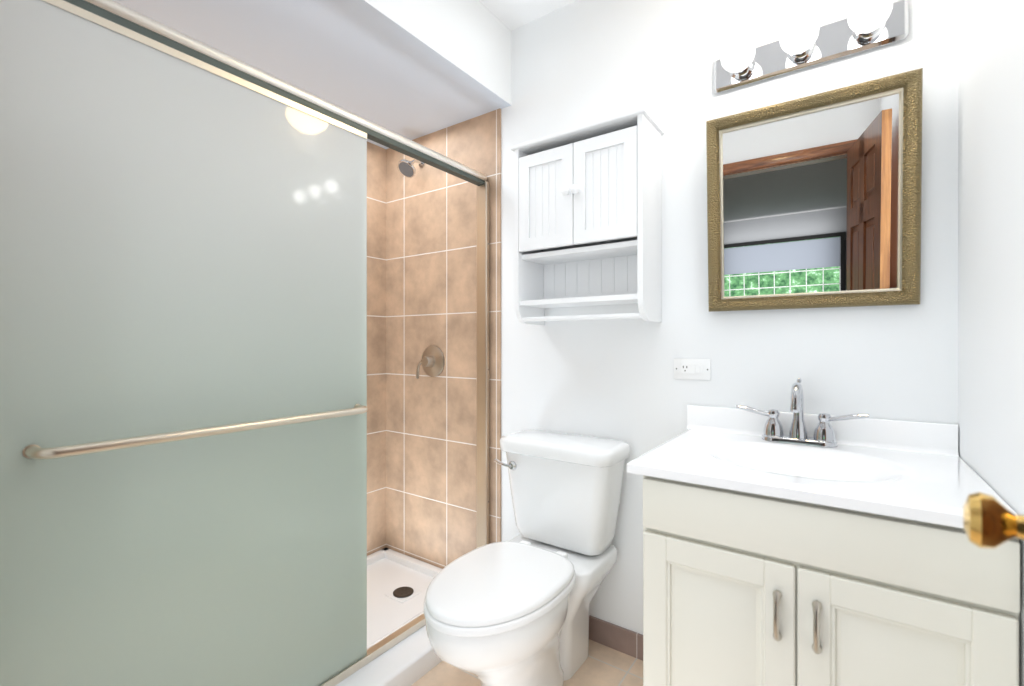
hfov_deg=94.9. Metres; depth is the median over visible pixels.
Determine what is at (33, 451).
towel bar
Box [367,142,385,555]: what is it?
tile
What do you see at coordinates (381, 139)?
channel
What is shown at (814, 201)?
mirror
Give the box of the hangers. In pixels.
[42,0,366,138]
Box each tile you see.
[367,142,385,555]
[386,108,500,568]
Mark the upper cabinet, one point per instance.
(588, 214)
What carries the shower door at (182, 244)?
on the shower pan
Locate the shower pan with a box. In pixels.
[320,548,442,685]
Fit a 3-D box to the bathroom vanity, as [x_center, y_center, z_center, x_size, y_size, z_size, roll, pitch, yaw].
[0.725,0.637,1.199,0.687,1.066,0.599,0,0,35]
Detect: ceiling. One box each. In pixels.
[113,0,510,148]
[479,0,576,30]
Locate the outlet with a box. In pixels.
[674,359,710,379]
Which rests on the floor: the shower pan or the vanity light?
the shower pan
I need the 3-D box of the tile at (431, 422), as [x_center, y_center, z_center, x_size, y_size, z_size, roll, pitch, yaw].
[-0.370,0.030,2.340,0.783,2.169,0.008,0,0,35]
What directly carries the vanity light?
attached to the wall at (577, 62)
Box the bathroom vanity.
[627,378,1019,685]
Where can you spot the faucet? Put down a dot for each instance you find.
(773, 436)
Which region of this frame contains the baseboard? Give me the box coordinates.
[589,615,642,660]
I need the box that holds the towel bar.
[22,404,367,458]
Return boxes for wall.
[501,0,957,634]
[958,0,1023,685]
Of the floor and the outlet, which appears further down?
the floor
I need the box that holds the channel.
[64,0,484,185]
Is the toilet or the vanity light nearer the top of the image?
the vanity light
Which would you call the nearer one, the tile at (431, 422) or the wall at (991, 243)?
the wall at (991, 243)
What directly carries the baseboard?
attached to the wall at (577, 62)
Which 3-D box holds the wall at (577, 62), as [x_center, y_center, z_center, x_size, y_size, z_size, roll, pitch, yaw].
[0.276,-0.106,1.949,2.491,2.553,0.100,0,0,35]
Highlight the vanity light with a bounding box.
[714,0,908,92]
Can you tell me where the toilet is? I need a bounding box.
[424,430,629,685]
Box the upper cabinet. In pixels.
[511,107,664,324]
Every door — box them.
[0,0,488,685]
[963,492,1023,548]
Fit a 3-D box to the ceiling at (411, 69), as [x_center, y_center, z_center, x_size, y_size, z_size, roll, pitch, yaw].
[-0.813,-1.218,1.666,0.839,0.329,1.620,0,0,35]
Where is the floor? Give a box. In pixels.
[411,639,642,685]
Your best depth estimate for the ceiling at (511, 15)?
1.95 m
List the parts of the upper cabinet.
knob, door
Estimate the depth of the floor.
1.66 m
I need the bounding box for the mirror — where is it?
[706,68,922,311]
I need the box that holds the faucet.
[735,378,869,447]

